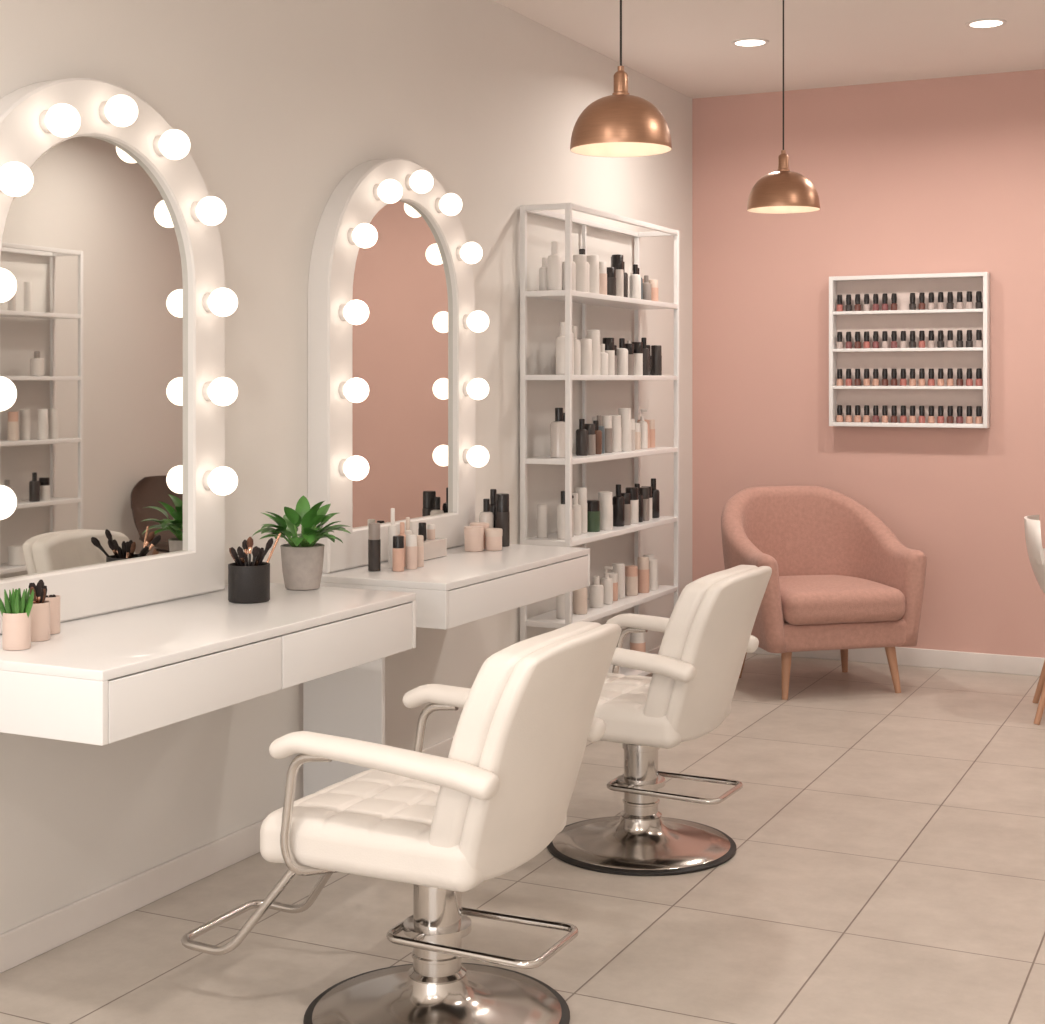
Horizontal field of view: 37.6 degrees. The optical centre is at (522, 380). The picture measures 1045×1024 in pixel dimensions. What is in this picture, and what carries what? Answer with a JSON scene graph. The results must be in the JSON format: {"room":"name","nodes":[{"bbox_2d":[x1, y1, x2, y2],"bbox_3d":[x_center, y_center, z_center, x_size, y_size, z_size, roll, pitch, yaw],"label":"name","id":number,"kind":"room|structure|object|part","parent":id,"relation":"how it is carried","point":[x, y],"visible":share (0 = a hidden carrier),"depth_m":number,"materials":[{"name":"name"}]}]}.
{"room":"salon","nodes":[
{"label":"salon","id":0,"kind":"room"},
{"bbox_2d":[0,0,691,933],"bbox_3d":[-1.164,-0.040,3.913,0.100,2.879,9.431,0,0,26],"label":"wall","id":1,"kind":"structure","parent":0,"point":[275,102],"depth_m":4.88,"materials":[{"name":"beige paint"}]},
{"bbox_2d":[0,78,237,634],"bbox_3d":[-1.042,-0.085,3.855,0.169,1.340,0.990,0,0,26],"label":"vanity mirror","id":2,"kind":"object","parent":1,"relation":"attached to","point":[115,301],"visible":1,"depth_m":3.88,"materials":[{"name":"white mirror"}]},
{"bbox_2d":[0,136,187,579],"bbox_3d":[-1.066,-0.076,3.867,0.001,1.076,0.708,0,0,26],"label":"mirror glass","id":3,"kind":"object","parent":2,"relation":"attached to","point":[94,326],"depth_m":3.85,"materials":[{"name":"mirror"}]},
{"bbox_3d":[-1.082,-0.085,3.875,0.079,1.340,0.990,0,0,26],"label":"frame","id":4,"kind":"part","parent":2,"relation":"part of","materials":[{"name":"white wood"}]},
{"bbox_2d":[0,583,415,745],"bbox_3d":[-0.835,0.662,3.806,0.584,0.152,1.275,0,0,26],"label":"countertop","id":5,"kind":"structure","parent":1,"relation":"attached to","point":[103,679],"depth_m":3.50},
{"bbox_2d":[0,588,33,650],"bbox_3d":[-1.110,0.520,3.357,0.078,0.130,0.069,0,0,-25],"label":"succulent","id":6,"kind":"object","parent":5,"relation":"on","point":[16,612],"visible":1,"depth_m":3.34,"materials":[{"name":"green plant"}]},
{"bbox_2d":[29,579,49,641],"bbox_3d":[-1.098,0.519,3.475,0.056,0.133,0.056,0,0,43],"label":"cup","id":7,"kind":"object","parent":5,"relation":"on","point":[40,611],"visible":0.87,"depth_m":3.46,"materials":[{"name":"beige ceramic"}]},
{"bbox_2d":[45,594,59,633],"bbox_3d":[-1.097,0.540,3.569,0.044,0.090,0.044,0,0,26],"label":"cup","id":8,"kind":"object","parent":5,"relation":"on","point":[54,600],"visible":0.66,"depth_m":3.55,"materials":[{"name":"beige ceramic"}]},
{"bbox_2d":[228,533,280,603],"bbox_3d":[-0.721,0.499,4.095,0.125,0.172,0.188,0,0,1],"label":"cup","id":9,"kind":"object","parent":5,"relation":"on","point":[248,581],"visible":1,"depth_m":4.05,"materials":[{"name":"black"}]},
{"bbox_2d":[253,495,350,589],"bbox_3d":[-0.629,0.457,4.320,0.281,0.257,0.284,0,0,26],"label":"potted plant","id":10,"kind":"object","parent":5,"relation":"on","point":[302,557],"visible":1,"depth_m":4.29,"materials":[{"name":"green plant"}]},
{"bbox_3d":[-0.621,0.524,4.335,0.125,0.123,0.125,0,0,26],"label":"pot","id":11,"kind":"part","parent":10,"relation":"part of","materials":[{"name":"grey concrete"}]},
{"bbox_2d":[0,645,660,972],"bbox_3d":[-1.113,1.356,3.888,0.014,0.088,9.231,0,0,26],"label":"baseboard","id":12,"kind":"structure","parent":1,"relation":"attached to","point":[27,941],"depth_m":4.03,"materials":[{"name":"paint"}]},
{"bbox_2d":[308,158,488,572],"bbox_3d":[-0.381,-0.078,5.220,0.169,1.354,0.990,0,0,26],"label":"vanity mirror","id":13,"kind":"object","parent":1,"relation":"attached to","point":[393,320],"depth_m":5.15,"materials":[{"name":"white mirror"}]},
{"bbox_2d":[0,653,1044,1023],"bbox_3d":[0.420,1.450,3.146,3.620,0.100,9.431,0,0,26],"label":"floor","id":14,"kind":"structure","parent":0,"point":[887,866],"depth_m":4.07,"materials":[{"name":"tile"}]},
{"bbox_2d":[181,621,620,1023],"bbox_3d":[-0.278,0.963,3.423,0.968,0.874,0.626,0,0,26],"label":"salon chair","id":15,"kind":"object","parent":14,"relation":"on","point":[443,827],"visible":1,"depth_m":3.22,"materials":[{"name":"white leather"}]},
{"bbox_3d":[-0.232,0.975,3.400,0.524,0.124,0.500,0,0,26],"label":"seat","id":16,"kind":"part","parent":15,"relation":"part of","materials":[{"name":"beige leather"}]},
{"bbox_2d":[429,621,600,847],"bbox_3d":[0.007,0.778,3.284,0.253,0.504,0.500,0,0,26],"label":"chair backrest","id":17,"kind":"object","parent":15,"relation":"on","point":[527,720],"depth_m":3.10,"materials":[{"name":"beige leather"}]},
{"bbox_2d":[303,544,589,796],"bbox_3d":[-0.225,1.000,5.141,0.519,0.800,1.080,0,0,26],"label":"vanity counter","id":18,"kind":"object","parent":14,"relation":"on","point":[460,587],"visible":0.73,"depth_m":4.73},
{"bbox_3d":[-0.548,1.068,4.708,0.284,0.664,0.020,0,0,26],"label":"support panel","id":19,"kind":"part","parent":18,"relation":"part of","materials":[{"name":"white paint"}]},
{"bbox_2d":[368,508,423,571],"bbox_3d":[-0.388,0.503,4.922,0.119,0.192,0.244,0,0,26],"label":"bottles","id":20,"kind":"object","parent":18,"relation":"on","point":[405,549],"visible":1,"depth_m":4.88},
{"bbox_2d":[424,538,446,560],"bbox_3d":[-0.338,0.569,5.184,0.080,0.060,0.200,0,0,26],"label":"acrylic organizer","id":21,"kind":"object","parent":18,"relation":"on","point":[437,547],"visible":0.36,"depth_m":5.19,"materials":[{"name":"clear plastic"}]},
{"bbox_2d":[410,521,434,540],"bbox_3d":[-0.338,0.503,5.184,0.028,0.070,0.148,0,0,26],"label":"tubes","id":22,"kind":"object","parent":21,"relation":"on","point":[429,533],"visible":0.78,"depth_m":5.18,"materials":[{"name":"beige plastic"}]},
{"bbox_2d":[464,489,509,551],"bbox_3d":[-0.119,0.498,5.518,0.129,0.202,0.294,0,0,13],"label":"jars","id":23,"kind":"object","parent":18,"relation":"on","point":[492,531],"visible":1,"depth_m":5.54},
{"bbox_3d":[0.001,0.680,5.032,0.016,0.111,1.040,0,0,26],"label":"drawer","id":24,"kind":"part","parent":18,"relation":"part of","materials":[{"name":"white paint"}]},
{"bbox_2d":[520,203,678,675],"bbox_3d":[0.363,0.348,6.675,0.220,2.104,1.260,0,0,26],"label":"display shelf","id":25,"kind":"object","parent":14,"relation":"on","point":[585,280],"visible":0.92,"depth_m":6.48,"materials":[{"name":"white metal"}]},
{"bbox_2d":[547,565,771,875],"bbox_3d":[0.270,0.974,4.667,0.944,0.852,0.610,0,0,28],"label":"salon chair","id":26,"kind":"object","parent":14,"relation":"on","point":[696,669],"visible":0.77,"depth_m":4.43,"materials":[{"name":"white leather"}]},
{"bbox_3d":[0.314,0.985,4.643,0.511,0.120,0.488,0,0,28],"label":"seat","id":27,"kind":"part","parent":26,"relation":"part of","materials":[{"name":"beige leather"}]},
{"bbox_2d":[644,565,756,717],"bbox_3d":[0.543,0.794,4.522,0.246,0.491,0.488,0,0,28],"label":"chair backrest","id":28,"kind":"object","parent":26,"relation":"on","point":[710,625],"depth_m":4.34,"materials":[{"name":"beige leather"}]},
{"bbox_2d":[721,486,926,699],"bbox_3d":[1.341,0.955,7.107,0.836,0.896,0.752,0,0,-15],"label":"barrel armchair","id":29,"kind":"object","parent":14,"relation":"on","point":[840,579],"visible":0.86,"depth_m":6.96,"materials":[{"name":"fabric"}]},
{"bbox_2d":[779,575,904,624],"bbox_3d":[1.359,0.988,7.039,0.583,0.164,0.611,0,0,-15],"label":"seat cushion","id":30,"kind":"object","parent":29,"relation":"on","point":[804,599],"depth_m":6.78,"materials":[{"name":"fabric"}]},
{"bbox_3d":[1.352,1.128,7.066,0.659,0.124,0.592,0,0,-15],"label":"seat","id":31,"kind":"part","parent":29,"relation":"part of","materials":[{"name":"fabric"}]},
{"bbox_2d":[1024,515,1044,724],"bbox_3d":[2.370,0.989,6.402,0.529,0.829,0.500,0,0,18],"label":"dining chair","id":32,"kind":"object","parent":14,"relation":"on","point":[1036,552],"visible":1,"depth_m":6.30,"materials":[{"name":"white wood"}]},
{"bbox_3d":[2.367,0.778,6.403,0.522,0.407,0.500,0,0,18],"label":"shell seat","id":33,"kind":"part","parent":32,"relation":"part of","materials":[{"name":"white plastic"}]},
{"bbox_2d":[493,0,1044,98],"bbox_3d":[0.420,-1.529,3.146,3.620,0.100,9.431,0,0,26],"label":"ceiling","id":34,"kind":"structure","parent":0,"point":[685,46],"depth_m":6.59,"materials":[{"name":"paint"}]},
{"bbox_2d":[570,0,671,156],"bbox_3d":[0.256,-1.040,3.999,0.266,0.876,0.266,0,0,26],"label":"pendant lamp","id":35,"kind":"object","parent":34,"relation":"hanging from","point":[618,124],"visible":1,"depth_m":3.92,"materials":[{"name":"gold metal"}]},
{"bbox_3d":[0.256,-0.712,3.999,0.266,0.219,0.266,0,0,26],"label":"lamp shade","id":36,"kind":"part","parent":35,"relation":"part of","materials":[{"name":"orange metal"}]},
{"bbox_3d":[0.256,-1.148,3.999,0.086,0.661,0.086,0,0,26],"label":"cord and canopy","id":37,"kind":"part","parent":35,"relation":"part of","materials":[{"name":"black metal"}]},
{"bbox_2d":[731,38,768,46],"bbox_3d":[0.993,-1.476,6.696,0.166,0.006,0.166,0,0,26],"label":"recessed light","id":38,"kind":"object","parent":34,"relation":"in","point":[744,42],"visible":1,"depth_m":6.69,"materials":[{"name":"paint"}]},
{"bbox_2d":[747,0,819,213],"bbox_3d":[0.952,-1.051,5.600,0.265,0.854,0.265,0,0,26],"label":"pendant lamp","id":39,"kind":"object","parent":34,"relation":"hanging from","point":[782,191],"visible":1,"depth_m":5.52,"materials":[{"name":"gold metal"}]},
{"bbox_3d":[0.952,-0.733,5.600,0.265,0.218,0.265,0,0,26],"label":"lamp shade","id":40,"kind":"part","parent":39,"relation":"part of","materials":[{"name":"orange metal"}]},
{"bbox_3d":[0.952,-1.159,5.600,0.086,0.639,0.086,0,0,26],"label":"cord and canopy","id":41,"kind":"part","parent":39,"relation":"part of","materials":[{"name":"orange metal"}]},
{"bbox_2d":[965,18,1006,28],"bbox_3d":[1.914,-1.476,6.339,0.166,0.006,0.166,0,0,26],"label":"recessed light","id":42,"kind":"object","parent":34,"relation":"in","point":[985,23],"visible":1,"depth_m":6.33,"materials":[{"name":"paint"}]},
{"bbox_2d":[692,69,1044,657],"bbox_3d":[2.452,-0.040,7.346,3.420,2.879,0.100,0,0,26],"label":"wall","id":43,"kind":"structure","parent":0,"point":[947,174],"depth_m":7.61,"materials":[{"name":"pink paint"}]},
{"bbox_2d":[753,647,1044,675],"bbox_3d":[2.427,1.356,7.295,3.392,0.088,0.014,0,0,26],"label":"baseboard","id":44,"kind":"structure","parent":43,"relation":"attached to","point":[957,660],"depth_m":7.47,"materials":[{"name":"paint"}]},
{"bbox_2d":[829,272,989,427],"bbox_3d":[1.888,-0.147,7.516,0.765,0.745,0.084,0,0,26],"label":"rack","id":45,"kind":"object","parent":43,"relation":"attached to","point":[906,350],"visible":1,"depth_m":7.52,"materials":[{"name":"white paint"}]}
]}

